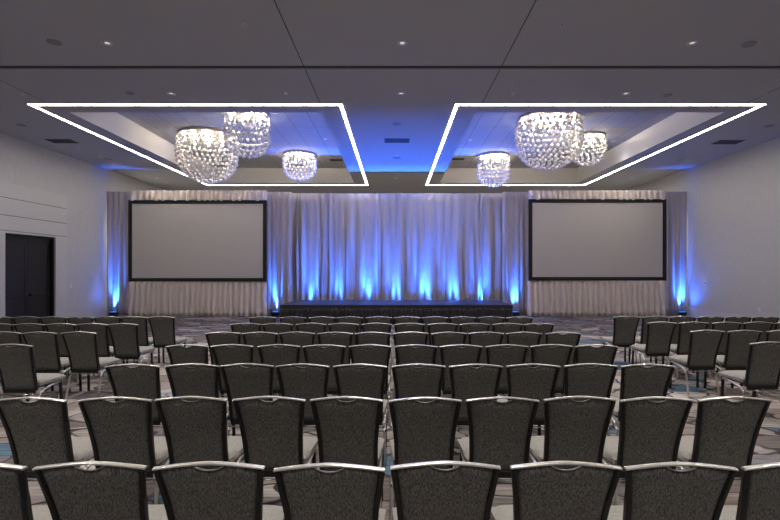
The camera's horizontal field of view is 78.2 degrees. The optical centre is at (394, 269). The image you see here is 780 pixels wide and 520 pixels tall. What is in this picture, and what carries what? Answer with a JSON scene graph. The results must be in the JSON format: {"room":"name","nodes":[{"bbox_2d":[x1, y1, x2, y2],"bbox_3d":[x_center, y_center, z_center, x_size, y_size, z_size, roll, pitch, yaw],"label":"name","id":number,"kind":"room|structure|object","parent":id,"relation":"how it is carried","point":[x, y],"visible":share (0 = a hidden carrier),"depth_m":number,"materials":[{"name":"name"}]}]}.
{"room":"event hall","nodes":[
{"label":"event hall","id":0,"kind":"room"},
{"bbox_2d":[0,132,166,312],"bbox_3d":[-10.780,-1.380,9.000,0.200,6.160,32.000,0,0,0],"label":"wall","id":1,"kind":"structure","parent":0,"point":[85,185],"depth_m":16.20,"materials":[{"name":"paint"}]},
{"bbox_2d":[5,233,53,329],"bbox_3d":[-10.760,0.340,14.075,0.160,2.720,1.950,0,0,0],"label":"door","id":2,"kind":"structure","parent":1,"relation":"in","point":[29,259],"depth_m":14.14,"materials":[{"name":"black wood"}]},
{"bbox_2d":[0,181,66,317],"bbox_3d":[-10.658,-0.350,14.070,0.045,4.100,3.020,0,0,0],"label":"door surround","id":3,"kind":"object","parent":1,"relation":"attached to","point":[8,206],"visible":0.9,"depth_m":14.32,"materials":[{"name":"grey paint"}]},
{"bbox_2d":[67,308,106,321],"bbox_3d":[-10.670,1.550,9.000,0.020,0.300,32.000,0,0,0],"label":"baseboard","id":4,"kind":"structure","parent":1,"relation":"attached to","point":[101,312],"depth_m":16.81,"materials":[{"name":"grey"}]},
{"bbox_2d":[0,0,779,192],"bbox_3d":[0.060,-4.045,9.000,21.880,0.630,32.400,0,0,0],"label":"ceiling","id":5,"kind":"structure","parent":0,"point":[141,32],"depth_m":9.65,"materials":[{"name":"grey paint"}]},
{"bbox_2d":[28,104,367,184],"bbox_3d":[-4.724,-3.738,15.955,7.069,0.024,10.327,0,0,0],"label":"recessed light","id":6,"kind":"object","parent":5,"relation":"in","point":[33,105],"visible":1,"depth_m":10.87,"materials":[{"name":"white"}]},
{"bbox_2d":[174,127,238,183],"bbox_3d":[-6.055,-3.577,15.500,1.961,1.566,1.958,0,0,0],"label":"crystal chandelier","id":7,"kind":"object","parent":5,"relation":"hanging from","point":[206,135],"visible":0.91,"depth_m":15.09,"materials":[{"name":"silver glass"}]},
{"bbox_2d":[223,112,271,158],"bbox_3d":[-4.102,-3.741,13.350,1.295,1.237,1.282,0,0,18],"label":"crystal chandelier","id":8,"kind":"object","parent":5,"relation":"hanging from","point":[250,117],"visible":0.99,"depth_m":13.17,"materials":[{"name":"clear glass"}]},
{"bbox_2d":[282,150,316,180],"bbox_3d":[-3.574,-3.847,18.000,1.291,1.027,1.307,0,0,0],"label":"crystal chandelier","id":9,"kind":"object","parent":5,"relation":"hanging from","point":[295,154],"visible":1,"depth_m":17.77,"materials":[{"name":"clear glass"}]},
{"bbox_2d":[0,66,779,67],"bbox_3d":[0.060,-3.732,8.810,21.480,0.016,0.080,0,0,0],"label":"ceiling track","id":10,"kind":"object","parent":5,"relation":"attached to","point":[0,66],"visible":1,"depth_m":8.81,"materials":[{"name":"grey"}]},
{"bbox_2d":[0,68,779,68],"bbox_3d":[0.060,-3.728,8.872,21.480,0.024,0.045,0,0,0],"label":"ceiling track","id":11,"kind":"object","parent":5,"relation":"attached to","point":[0,68],"visible":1,"depth_m":8.85,"materials":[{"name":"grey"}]},
{"bbox_2d":[477,151,510,187],"bbox_3d":[3.735,-3.736,18.200,1.270,1.247,1.263,0,0,0],"label":"crystal chandelier","id":12,"kind":"object","parent":5,"relation":"hanging from","point":[494,155],"visible":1,"depth_m":17.99,"materials":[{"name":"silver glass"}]},
{"bbox_2d":[514,112,583,170],"bbox_3d":[4.399,-3.612,13.750,1.896,1.496,1.903,0,0,0],"label":"crystal chandelier","id":13,"kind":"object","parent":5,"relation":"hanging from","point":[533,120],"visible":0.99,"depth_m":13.46,"materials":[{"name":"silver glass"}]},
{"bbox_2d":[568,131,607,166],"bbox_3d":[6.272,-3.874,15.600,1.196,0.971,1.191,0,0,18],"label":"crystal chandelier","id":14,"kind":"object","parent":5,"relation":"hanging from","point":[589,137],"visible":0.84,"depth_m":15.33,"materials":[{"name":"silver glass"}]},
{"bbox_2d":[426,104,765,184],"bbox_3d":[4.853,-3.738,15.955,6.983,0.024,10.327,0,0,0],"label":"recessed light","id":15,"kind":"object","parent":5,"relation":"in","point":[456,105],"visible":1,"depth_m":10.87,"materials":[{"name":"white"}]},
{"bbox_2d":[0,316,779,519],"bbox_3d":[0.060,1.750,9.000,21.880,0.100,32.400,0,0,0],"label":"floor","id":16,"kind":"structure","parent":0,"point":[592,329],"depth_m":6.55,"materials":[{"name":"carpet"}]},
{"bbox_2d":[0,331,47,396],"bbox_3d":[-5.115,1.251,6.523,0.459,0.903,0.558,0,0,-1],"label":"banquet chair","id":17,"kind":"object","parent":16,"relation":"on","point":[11,337],"visible":0.31,"depth_m":6.28,"materials":[{"name":"black fabric"}]},
{"bbox_2d":[0,463,51,519],"bbox_3d":[-1.774,1.251,2.262,0.459,0.903,0.558,0,0,-1],"label":"banquet chair","id":18,"kind":"object","parent":16,"relation":"on","point":[15,500],"visible":0.77,"depth_m":2.04,"materials":[{"name":"black fabric"}]},
{"bbox_2d":[0,344,65,401],"bbox_3d":[-4.163,1.251,5.467,0.459,0.903,0.558,0,0,0],"label":"banquet chair","id":19,"kind":"object","parent":16,"relation":"on","point":[18,374],"visible":0.99,"depth_m":5.29,"materials":[{"name":"black fabric"}]},
{"bbox_2d":[14,323,66,374],"bbox_3d":[-5.513,1.251,7.493,0.459,0.903,0.558,0,0,-1],"label":"banquet chair","id":20,"kind":"object","parent":16,"relation":"on","point":[23,328],"visible":0.33,"depth_m":7.24,"materials":[{"name":"black fabric"}]},
{"bbox_2d":[0,397,94,481],"bbox_3d":[-2.296,1.251,3.289,0.459,0.903,0.558,0,0,1],"label":"banquet chair","id":21,"kind":"object","parent":16,"relation":"on","point":[38,433],"visible":0.7,"depth_m":3.09,"materials":[{"name":"black fabric"}]},
{"bbox_2d":[21,331,81,398],"bbox_3d":[-4.621,1.251,6.506,0.459,0.903,0.558,0,0,1],"label":"banquet chair","id":22,"kind":"object","parent":16,"relation":"on","point":[45,345],"visible":0.82,"depth_m":6.32,"materials":[{"name":"black fabric"}]},
{"bbox_2d":[45,323,94,381],"bbox_3d":[-5.052,1.251,7.500,0.459,0.903,0.558,0,0,-1],"label":"banquet chair","id":23,"kind":"object","parent":16,"relation":"on","point":[54,327],"visible":0.38,"depth_m":7.26,"materials":[{"name":"black fabric"}]},
{"bbox_2d":[61,331,119,398],"bbox_3d":[-4.116,1.251,6.516,0.459,0.903,0.558,0,0,0],"label":"banquet chair","id":24,"kind":"object","parent":16,"relation":"on","point":[82,349],"visible":0.99,"depth_m":6.33,"materials":[{"name":"black fabric"}]},
{"bbox_2d":[32,461,167,519],"bbox_3d":[-1.276,1.251,2.266,0.459,0.903,0.558,0,0,-1],"label":"banquet chair","id":25,"kind":"object","parent":16,"relation":"on","point":[114,490],"visible":0.97,"depth_m":2.03,"materials":[{"name":"black fabric"}]},
{"bbox_2d":[77,323,124,381],"bbox_3d":[-4.571,1.251,7.503,0.459,0.903,0.558,0,0,-1],"label":"banquet chair","id":26,"kind":"object","parent":16,"relation":"on","point":[104,350],"visible":0.6,"depth_m":7.29,"materials":[{"name":"black fabric"}]},
{"bbox_2d":[94,316,135,363],"bbox_3d":[-4.978,1.251,8.570,0.459,0.903,0.558,0,0,0],"label":"banquet chair","id":27,"kind":"object","parent":16,"relation":"on","point":[112,320],"visible":0.35,"depth_m":8.32,"materials":[{"name":"black fabric"}]},
{"bbox_2d":[107,192,130,315],"bbox_3d":[-10.205,-0.602,17.689,0.895,4.580,0.185,0,0,0],"label":"curtain","id":28,"kind":"object","parent":16,"relation":"on","point":[118,292],"visible":0.94,"depth_m":17.67,"materials":[{"name":"fabric"}]},
{"bbox_2d":[77,396,168,503],"bbox_3d":[-1.772,1.251,3.296,0.459,0.903,0.558,0,0,-1],"label":"banquet chair","id":29,"kind":"object","parent":16,"relation":"on","point":[120,431],"visible":0.73,"depth_m":3.09,"materials":[{"name":"black fabric"}]},
{"bbox_2d":[107,323,154,366],"bbox_3d":[-4.107,1.251,7.493,0.459,0.903,0.558,0,0,-1],"label":"banquet chair","id":30,"kind":"object","parent":16,"relation":"on","point":[125,338],"visible":0.88,"depth_m":7.31,"materials":[{"name":"black fabric"}]},
{"bbox_2d":[104,363,164,465],"bbox_3d":[-2.246,1.251,4.364,0.459,0.903,0.558,0,0,-1],"label":"banquet chair","id":31,"kind":"object","parent":16,"relation":"on","point":[143,380],"visible":0.47,"depth_m":4.14,"materials":[{"name":"black fabric"}]},
{"bbox_2d":[120,316,159,363],"bbox_3d":[-4.522,1.251,8.561,0.459,0.903,0.558,0,0,-1],"label":"banquet chair","id":32,"kind":"object","parent":16,"relation":"on","point":[144,340],"visible":0.62,"depth_m":8.36,"materials":[{"name":"black fabric"}]},
{"bbox_2d":[148,316,186,364],"bbox_3d":[-4.049,1.251,8.573,0.459,0.903,0.558,0,0,-1],"label":"banquet chair","id":33,"kind":"object","parent":16,"relation":"on","point":[163,329],"visible":0.9,"depth_m":8.38,"materials":[{"name":"black fabric"}]},
{"bbox_2d":[165,344,223,397],"bbox_3d":[-2.237,1.251,5.440,0.459,0.903,0.558,0,0,1],"label":"banquet chair","id":34,"kind":"object","parent":16,"relation":"on","point":[178,354],"visible":0.3,"depth_m":5.20,"materials":[{"name":"black fabric"}]},
{"bbox_2d":[128,190,266,316],"bbox_3d":[-7.198,-0.601,17.483,5.062,4.602,0.239,0,0,0],"label":"projection screen","id":35,"kind":"object","parent":16,"relation":"on","point":[192,253],"visible":0.99,"depth_m":17.45,"materials":[{"name":"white fabric"}]},
{"bbox_2d":[154,396,243,469],"bbox_3d":[-1.289,1.251,3.308,0.459,0.903,0.558,0,0,1],"label":"banquet chair","id":36,"kind":"object","parent":16,"relation":"on","point":[194,431],"visible":0.73,"depth_m":3.10,"materials":[{"name":"black fabric"}]},
{"bbox_2d":[164,363,235,464],"bbox_3d":[-1.743,1.251,4.376,0.459,0.903,0.558,0,0,-1],"label":"banquet chair","id":37,"kind":"object","parent":16,"relation":"on","point":[202,379],"visible":0.51,"depth_m":4.14,"materials":[{"name":"black fabric"}]},
{"bbox_2d":[152,461,284,519],"bbox_3d":[-0.779,1.251,2.265,0.459,0.903,0.558,0,0,-1],"label":"banquet chair","id":38,"kind":"object","parent":16,"relation":"on","point":[233,490],"visible":0.99,"depth_m":2.03,"materials":[{"name":"black fabric"}]},
{"bbox_2d":[205,332,240,364],"bbox_3d":[-2.233,1.251,6.489,0.459,0.903,0.558,0,0,-1],"label":"banquet chair","id":39,"kind":"object","parent":16,"relation":"on","point":[215,338],"visible":0.34,"depth_m":6.24,"materials":[{"name":"black fabric"}]},
{"bbox_2d":[211,344,253,396],"bbox_3d":[-1.751,1.251,5.447,0.459,0.903,0.558,0,0,1],"label":"banquet chair","id":40,"kind":"object","parent":16,"relation":"on","point":[223,355],"visible":0.4,"depth_m":5.21,"materials":[{"name":"black fabric"}]},
{"bbox_2d":[230,323,260,344],"bbox_3d":[-2.265,1.251,7.531,0.459,0.903,0.558,0,0,-1],"label":"banquet chair","id":41,"kind":"object","parent":16,"relation":"on","point":[238,327],"visible":0.3,"depth_m":7.28,"materials":[{"name":"black fabric"}]},
{"bbox_2d":[220,363,276,435],"bbox_3d":[-1.266,1.251,4.381,0.459,0.903,0.558,0,0,0],"label":"banquet chair","id":42,"kind":"object","parent":16,"relation":"on","point":[240,381],"visible":0.54,"depth_m":4.15,"materials":[{"name":"black fabric"}]},
{"bbox_2d":[242,332,278,394],"bbox_3d":[-1.750,1.251,6.479,0.459,0.903,0.558,0,0,-1],"label":"banquet chair","id":43,"kind":"object","parent":16,"relation":"on","point":[268,338],"visible":0.39,"depth_m":6.23,"materials":[{"name":"black fabric"}]},
{"bbox_2d":[232,396,317,479],"bbox_3d":[-0.794,1.251,3.308,0.459,0.903,0.558,0,0,1],"label":"banquet chair","id":44,"kind":"object","parent":16,"relation":"on","point":[272,436],"visible":0.87,"depth_m":3.10,"materials":[{"name":"black fabric"}]},
{"bbox_2d":[262,323,292,346],"bbox_3d":[-1.770,1.251,7.518,0.459,0.903,0.558,0,0,1],"label":"banquet chair","id":45,"kind":"object","parent":16,"relation":"on","point":[271,327],"visible":0.36,"depth_m":7.26,"materials":[{"name":"black fabric"}]},
{"bbox_2d":[257,344,300,395],"bbox_3d":[-1.254,1.251,5.441,0.459,0.903,0.558,0,0,-1],"label":"banquet chair","id":46,"kind":"object","parent":16,"relation":"on","point":[269,354],"visible":0.47,"depth_m":5.20,"materials":[{"name":"black fabric"}]},
{"bbox_2d":[267,192,291,315],"bbox_3d":[-4.320,-0.602,17.747,0.967,4.580,0.209,0,0,0],"label":"curtain","id":47,"kind":"object","parent":16,"relation":"on","point":[279,240],"visible":0.79,"depth_m":17.74,"materials":[{"name":"fabric"}]},
{"bbox_2d":[280,316,305,333],"bbox_3d":[-1.762,1.251,8.537,0.459,0.903,0.558,0,0,0],"label":"banquet chair","id":48,"kind":"object","parent":16,"relation":"on","point":[288,320],"visible":0.32,"depth_m":8.28,"materials":[{"name":"black fabric"}]},
{"bbox_2d":[279,332,314,366],"bbox_3d":[-1.276,1.251,6.495,0.459,0.903,0.558,0,0,-1],"label":"banquet chair","id":49,"kind":"object","parent":16,"relation":"on","point":[302,339],"visible":0.42,"depth_m":6.25,"materials":[{"name":"black fabric"}]},
{"bbox_2d":[275,363,329,427],"bbox_3d":[-0.787,1.251,4.368,0.459,0.903,0.558,0,0,1],"label":"banquet chair","id":50,"kind":"object","parent":16,"relation":"on","point":[309,382],"visible":0.53,"depth_m":4.14,"materials":[{"name":"black fabric"}]},
{"bbox_2d":[296,323,325,344],"bbox_3d":[-1.273,1.251,7.538,0.459,0.903,0.558,0,0,0],"label":"banquet chair","id":51,"kind":"object","parent":16,"relation":"on","point":[316,328],"visible":0.3,"depth_m":7.28,"materials":[{"name":"black fabric"}]},
{"bbox_2d":[302,344,345,425],"bbox_3d":[-0.766,1.251,5.424,0.459,0.903,0.558,0,0,-1],"label":"banquet chair","id":52,"kind":"object","parent":16,"relation":"on","point":[332,355],"visible":0.41,"depth_m":5.19,"materials":[{"name":"black fabric"}]},
{"bbox_2d":[273,463,385,519],"bbox_3d":[-0.270,1.251,2.248,0.459,0.903,0.558,0,0,0],"label":"banquet chair","id":53,"kind":"object","parent":16,"relation":"on","point":[353,491],"visible":1,"depth_m":2.01,"materials":[{"name":"black fabric"}]},
{"bbox_2d":[317,332,352,365],"bbox_3d":[-0.781,1.251,6.477,0.459,0.903,0.558,0,0,-1],"label":"banquet chair","id":54,"kind":"object","parent":16,"relation":"on","point":[342,339],"visible":0.4,"depth_m":6.23,"materials":[{"name":"black fabric"}]},
{"bbox_2d":[328,323,358,346],"bbox_3d":[-0.774,1.251,7.524,0.459,0.903,0.558,0,0,1],"label":"banquet chair","id":55,"kind":"object","parent":16,"relation":"on","point":[336,327],"visible":0.33,"depth_m":7.27,"materials":[{"name":"black fabric"}]},
{"bbox_2d":[310,396,384,508],"bbox_3d":[-0.303,1.251,3.304,0.459,0.903,0.558,0,0,1],"label":"banquet chair","id":56,"kind":"object","parent":16,"relation":"on","point":[347,431],"visible":0.78,"depth_m":3.10,"materials":[{"name":"black fabric"}]},
{"bbox_2d":[333,363,387,465],"bbox_3d":[-0.294,1.251,4.363,0.459,0.903,0.558,0,0,1],"label":"banquet chair","id":57,"kind":"object","parent":16,"relation":"on","point":[368,381],"visible":0.58,"depth_m":4.14,"materials":[{"name":"black fabric"}]},
{"bbox_2d":[349,344,390,425],"bbox_3d":[-0.270,1.251,5.432,0.459,0.903,0.558,0,0,0],"label":"banquet chair","id":58,"kind":"object","parent":16,"relation":"on","point":[378,354],"visible":0.53,"depth_m":5.20,"materials":[{"name":"black fabric"}]},
{"bbox_2d":[355,332,390,374],"bbox_3d":[-0.287,1.251,6.478,0.459,0.903,0.558,0,0,0],"label":"banquet chair","id":59,"kind":"object","parent":16,"relation":"on","point":[379,338],"visible":0.36,"depth_m":6.23,"materials":[{"name":"black fabric"}]},
{"bbox_2d":[361,323,391,380],"bbox_3d":[-0.283,1.251,7.528,0.459,0.903,0.558,0,0,-1],"label":"banquet chair","id":60,"kind":"object","parent":16,"relation":"on","point":[369,327],"visible":0.3,"depth_m":7.27,"materials":[{"name":"black fabric"}]},
{"bbox_2d":[366,316,391,367],"bbox_3d":[-0.280,1.251,8.558,0.459,0.903,0.558,0,0,-1],"label":"banquet chair","id":61,"kind":"object","parent":16,"relation":"on","point":[388,320],"visible":0.36,"depth_m":8.30,"materials":[{"name":"black fabric"}]},
{"bbox_2d":[291,193,501,301],"bbox_3d":[0.065,-0.610,18.189,9.190,4.620,0.482,0,0,0],"label":"curtain","id":62,"kind":"object","parent":16,"relation":"on","point":[346,246],"visible":0.76,"depth_m":18.12,"materials":[{"name":"fabric"}]},
{"bbox_2d":[280,300,512,323],"bbox_3d":[0.060,1.393,16.103,7.280,0.613,2.418,0,0,0],"label":"stage platform","id":63,"kind":"object","parent":16,"relation":"on","point":[307,309],"visible":0.63,"depth_m":14.94,"materials":[{"name":"black fabric"}]},
{"bbox_2d":[394,323,424,357],"bbox_3d":[0.219,1.251,7.525,0.459,0.903,0.558,0,0,0],"label":"banquet chair","id":64,"kind":"object","parent":16,"relation":"on","point":[402,327],"visible":0.34,"depth_m":7.27,"materials":[{"name":"black fabric"}]},
{"bbox_2d":[393,332,427,398],"bbox_3d":[0.199,1.251,6.491,0.459,0.903,0.558,0,0,-1],"label":"banquet chair","id":65,"kind":"object","parent":16,"relation":"on","point":[402,338],"visible":0.34,"depth_m":6.24,"materials":[{"name":"black fabric"}]},
{"bbox_2d":[395,344,436,366],"bbox_3d":[0.231,1.251,5.423,0.459,0.903,0.558,0,0,1],"label":"banquet chair","id":66,"kind":"object","parent":16,"relation":"on","point":[407,354],"visible":0.4,"depth_m":5.18,"materials":[{"name":"black fabric"}]},
{"bbox_2d":[392,363,444,438],"bbox_3d":[0.200,1.251,4.366,0.459,0.903,0.558,0,0,0],"label":"banquet chair","id":67,"kind":"object","parent":16,"relation":"on","point":[409,381],"visible":0.38,"depth_m":4.13,"materials":[{"name":"black fabric"}]},
{"bbox_2d":[389,397,461,519],"bbox_3d":[0.186,1.251,3.289,0.459,0.903,0.558,0,0,-1],"label":"banquet chair","id":68,"kind":"object","parent":16,"relation":"on","point":[422,431],"visible":0.8,"depth_m":3.08,"materials":[{"name":"black fabric"}]},
{"bbox_2d":[422,316,447,344],"bbox_3d":[0.687,1.251,8.546,0.459,0.903,0.558,0,0,-1],"label":"banquet chair","id":69,"kind":"object","parent":16,"relation":"on","point":[425,320],"visible":0.26,"depth_m":8.29,"materials":[{"name":"black fabric"}]},
{"bbox_2d":[427,323,457,345],"bbox_3d":[0.716,1.251,7.516,0.459,0.903,0.558,0,0,-1],"label":"banquet chair","id":70,"kind":"object","parent":16,"relation":"on","point":[436,327],"visible":0.4,"depth_m":7.26,"materials":[{"name":"black fabric"}]},
{"bbox_2d":[390,460,500,519],"bbox_3d":[0.209,1.251,2.270,0.459,0.903,0.558,0,0,0],"label":"banquet chair","id":71,"kind":"object","parent":16,"relation":"on","point":[422,490],"visible":1,"depth_m":2.03,"materials":[{"name":"black fabric"}]},
{"bbox_2d":[431,332,466,364],"bbox_3d":[0.695,1.251,6.484,0.459,0.903,0.558,0,0,-1],"label":"banquet chair","id":72,"kind":"object","parent":16,"relation":"on","point":[440,339],"visible":0.43,"depth_m":6.24,"materials":[{"name":"black fabric"}]},
{"bbox_2d":[440,344,481,396],"bbox_3d":[0.705,1.251,5.428,0.459,0.903,0.558,0,0,-1],"label":"banquet chair","id":73,"kind":"object","parent":16,"relation":"on","point":[451,355],"visible":0.48,"depth_m":5.19,"materials":[{"name":"black fabric"}]},
{"bbox_2d":[459,323,489,346],"bbox_3d":[1.204,1.251,7.515,0.459,0.903,0.558,0,0,0],"label":"banquet chair","id":74,"kind":"object","parent":16,"relation":"on","point":[467,328],"visible":0.3,"depth_m":7.26,"materials":[{"name":"black fabric"}]},
{"bbox_2d":[449,364,502,427],"bbox_3d":[0.689,1.251,4.359,0.459,0.903,0.558,0,0,0],"label":"banquet chair","id":75,"kind":"object","parent":16,"relation":"on","point":[467,382],"visible":0.46,"depth_m":4.13,"materials":[{"name":"black fabric"}]},
{"bbox_2d":[468,332,503,394],"bbox_3d":[1.182,1.251,6.489,0.459,0.903,0.558,0,0,0],"label":"banquet chair","id":76,"kind":"object","parent":16,"relation":"on","point":[476,338],"visible":0.33,"depth_m":6.24,"materials":[{"name":"black fabric"}]},
{"bbox_2d":[457,396,539,480],"bbox_3d":[0.681,1.251,3.294,0.459,0.903,0.558,0,0,1],"label":"banquet chair","id":77,"kind":"object","parent":16,"relation":"on","point":[500,433],"visible":0.86,"depth_m":3.09,"materials":[{"name":"black fabric"}]},
{"bbox_2d":[485,344,527,395],"bbox_3d":[1.202,1.251,5.428,0.459,0.903,0.558,0,0,-1],"label":"banquet chair","id":78,"kind":"object","parent":16,"relation":"on","point":[499,355],"visible":0.47,"depth_m":5.19,"materials":[{"name":"black fabric"}]},
{"bbox_2d":[492,323,522,346],"bbox_3d":[1.711,1.251,7.534,0.459,0.903,0.558,0,0,1],"label":"banquet chair","id":79,"kind":"object","parent":16,"relation":"on","point":[499,327],"visible":0.34,"depth_m":7.28,"materials":[{"name":"black fabric"}]},
{"bbox_2d":[502,192,527,315],"bbox_3d":[4.485,-0.602,17.753,1.017,4.580,0.197,0,0,0],"label":"curtain","id":80,"kind":"object","parent":16,"relation":"on","point":[514,204],"visible":0.79,"depth_m":17.75,"materials":[{"name":"fabric"}]},
{"bbox_2d":[505,332,541,394],"bbox_3d":[1.675,1.251,6.484,0.459,0.903,0.558,0,0,1],"label":"banquet chair","id":81,"kind":"object","parent":16,"relation":"on","point":[529,339],"visible":0.43,"depth_m":6.24,"materials":[{"name":"black fabric"}]},
{"bbox_2d":[497,363,560,435],"bbox_3d":[1.184,1.251,4.367,0.459,0.903,0.558,0,0,0],"label":"banquet chair","id":82,"kind":"object","parent":16,"relation":"on","point":[523,381],"visible":0.59,"depth_m":4.14,"materials":[{"name":"black fabric"}]},
{"bbox_2d":[524,323,553,344],"bbox_3d":[2.175,1.251,7.532,0.459,0.903,0.558,0,0,-1],"label":"banquet chair","id":83,"kind":"object","parent":16,"relation":"on","point":[544,328],"visible":0.25,"depth_m":7.28,"materials":[{"name":"black fabric"}]},
{"bbox_2d":[530,344,573,397],"bbox_3d":[1.689,1.251,5.446,0.459,0.903,0.558,0,0,-1],"label":"banquet chair","id":84,"kind":"object","parent":16,"relation":"on","point":[560,355],"visible":0.41,"depth_m":5.21,"materials":[{"name":"black fabric"}]},
{"bbox_2d":[490,461,622,519],"bbox_3d":[0.718,1.251,2.269,0.459,0.903,0.558,0,0,1],"label":"banquet chair","id":85,"kind":"object","parent":16,"relation":"on","point":[541,490],"visible":0.99,"depth_m":2.03,"materials":[{"name":"black fabric"}]},
{"bbox_2d":[545,332,580,364],"bbox_3d":[2.181,1.251,6.478,0.459,0.903,0.558,0,0,1],"label":"banquet chair","id":86,"kind":"object","parent":16,"relation":"on","point":[571,339],"visible":0.33,"depth_m":6.23,"materials":[{"name":"black fabric"}]},
{"bbox_2d":[528,396,616,468],"bbox_3d":[1.170,1.251,3.313,0.459,0.903,0.558,0,0,-1],"label":"banquet chair","id":87,"kind":"object","parent":16,"relation":"on","point":[574,430],"visible":0.83,"depth_m":3.10,"materials":[{"name":"black fabric"}]},
{"bbox_2d":[561,344,617,425],"bbox_3d":[2.170,1.251,5.431,0.459,0.903,0.558,0,0,0],"label":"banquet chair","id":88,"kind":"object","parent":16,"relation":"on","point":[604,354],"visible":0.37,"depth_m":5.19,"materials":[{"name":"black fabric"}]},
{"bbox_2d":[564,363,617,464],"bbox_3d":[1.679,1.251,4.379,0.459,0.903,0.558,0,0,0],"label":"banquet chair","id":89,"kind":"object","parent":16,"relation":"on","point":[580,379],"visible":0.45,"depth_m":4.14,"materials":[{"name":"black fabric"}]},
{"bbox_2d":[527,190,666,316],"bbox_3d":[7.340,-0.601,17.476,5.040,4.602,0.248,0,0,0],"label":"projection screen","id":90,"kind":"object","parent":16,"relation":"on","point":[602,253],"visible":1,"depth_m":17.45,"materials":[{"name":"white fabric"}]},
{"bbox_2d":[601,316,640,364],"bbox_3d":[4.048,1.251,8.632,0.459,0.903,0.558,0,0,1],"label":"banquet chair","id":91,"kind":"object","parent":16,"relation":"on","point":[624,329],"visible":0.88,"depth_m":8.44,"materials":[{"name":"black fabric"}]},
{"bbox_2d":[611,363,674,435],"bbox_3d":[2.162,1.251,4.367,0.459,0.903,0.558,0,0,0],"label":"banquet chair","id":92,"kind":"object","parent":16,"relation":"on","point":[636,381],"visible":0.56,"depth_m":4.14,"materials":[{"name":"black fabric"}]},
{"bbox_2d":[602,396,693,504],"bbox_3d":[1.649,1.251,3.296,0.459,0.903,0.558,0,0,-1],"label":"banquet chair","id":93,"kind":"object","parent":16,"relation":"on","point":[649,431],"visible":0.85,"depth_m":3.09,"materials":[{"name":"black fabric"}]},
{"bbox_2d":[628,316,668,365],"bbox_3d":[4.534,1.251,8.633,0.459,0.903,0.558,0,0,0],"label":"banquet chair","id":94,"kind":"object","parent":16,"relation":"on","point":[641,339],"visible":0.37,"depth_m":8.43,"materials":[{"name":"black fabric"}]},
{"bbox_2d":[630,321,676,378],"bbox_3d":[4.138,1.251,7.718,0.459,0.903,0.558,0,0,-1],"label":"banquet chair","id":95,"kind":"object","parent":16,"relation":"on","point":[659,336],"visible":0.99,"depth_m":7.53,"materials":[{"name":"black fabric"}]},
{"bbox_2d":[607,462,738,519],"bbox_3d":[1.190,1.251,2.258,0.459,0.903,0.558,0,0,1],"label":"banquet chair","id":96,"kind":"object","parent":16,"relation":"on","point":[653,491],"visible":0.95,"depth_m":2.02,"materials":[{"name":"black fabric"}]},
{"bbox_2d":[664,191,686,315],"bbox_3d":[10.350,-0.602,17.682,0.847,4.580,0.199,0,0,0],"label":"curtain","id":97,"kind":"object","parent":16,"relation":"on","point":[675,287],"visible":0.94,"depth_m":17.67,"materials":[{"name":"fabric"}]},
{"bbox_2d":[667,316,696,364],"bbox_3d":[5.019,1.251,8.630,0.459,0.903,0.558,0,0,0],"label":"banquet chair","id":98,"kind":"object","parent":16,"relation":"on","point":[676,319],"visible":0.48,"depth_m":8.38,"materials":[{"name":"black fabric"}]},
{"bbox_2d":[662,322,708,378],"bbox_3d":[4.634,1.251,7.707,0.459,0.903,0.558,0,0,0],"label":"banquet chair","id":99,"kind":"object","parent":16,"relation":"on","point":[682,346],"visible":0.54,"depth_m":7.50,"materials":[{"name":"black fabric"}]},
{"bbox_2d":[667,330,724,395],"bbox_3d":[4.178,1.251,6.692,0.459,0.903,0.558,0,0,-1],"label":"banquet chair","id":100,"kind":"object","parent":16,"relation":"on","point":[703,349],"visible":1,"depth_m":6.51,"materials":[{"name":"black fabric"}]},
{"bbox_2d":[692,322,741,378],"bbox_3d":[5.136,1.251,7.698,0.459,0.903,0.558,0,0,-1],"label":"banquet chair","id":101,"kind":"object","parent":16,"relation":"on","point":[720,326],"visible":0.41,"depth_m":7.46,"materials":[{"name":"black fabric"}]},
{"bbox_2d":[677,396,771,480],"bbox_3d":[2.145,1.251,3.302,0.459,0.903,0.558,0,0,0],"label":"banquet chair","id":102,"kind":"object","parent":16,"relation":"on","point":[726,433],"visible":0.76,"depth_m":3.10,"materials":[{"name":"black fabric"}]},
{"bbox_2d":[703,330,761,395],"bbox_3d":[4.674,1.251,6.683,0.459,0.903,0.558,0,0,-1],"label":"banquet chair","id":103,"kind":"object","parent":16,"relation":"on","point":[735,357],"visible":0.84,"depth_m":6.49,"materials":[{"name":"black fabric"}]},
{"bbox_2d":[722,321,773,366],"bbox_3d":[5.646,1.251,7.717,0.459,0.903,0.558,0,0,0],"label":"banquet chair","id":104,"kind":"object","parent":16,"relation":"on","point":[766,326],"visible":0.31,"depth_m":7.46,"materials":[{"name":"black fabric"}]},
{"bbox_2d":[718,341,779,401],"bbox_3d":[4.196,1.251,5.633,0.459,0.903,0.558,0,0,0],"label":"banquet chair","id":105,"kind":"object","parent":16,"relation":"on","point":[762,371],"visible":0.99,"depth_m":5.46,"materials":[{"name":"black fabric"}]},
{"bbox_2d":[719,462,779,519],"bbox_3d":[1.677,1.251,2.260,0.459,0.903,0.558,0,0,0],"label":"banquet chair","id":106,"kind":"object","parent":16,"relation":"on","point":[759,494],"visible":0.82,"depth_m":2.03,"materials":[{"name":"black fabric"}]},
{"bbox_2d":[628,137,779,319],"bbox_3d":[10.900,-1.380,9.000,0.200,6.160,32.000,0,0,0],"label":"wall","id":107,"kind":"structure","parent":0,"point":[733,200],"depth_m":15.27,"materials":[{"name":"paint"}]},
{"bbox_2d":[687,308,779,321],"bbox_3d":[10.790,1.550,9.000,0.020,0.300,32.000,0,0,0],"label":"baseboard","id":108,"kind":"structure","parent":107,"relation":"attached to","point":[691,312],"depth_m":16.56,"materials":[{"name":"grey"}]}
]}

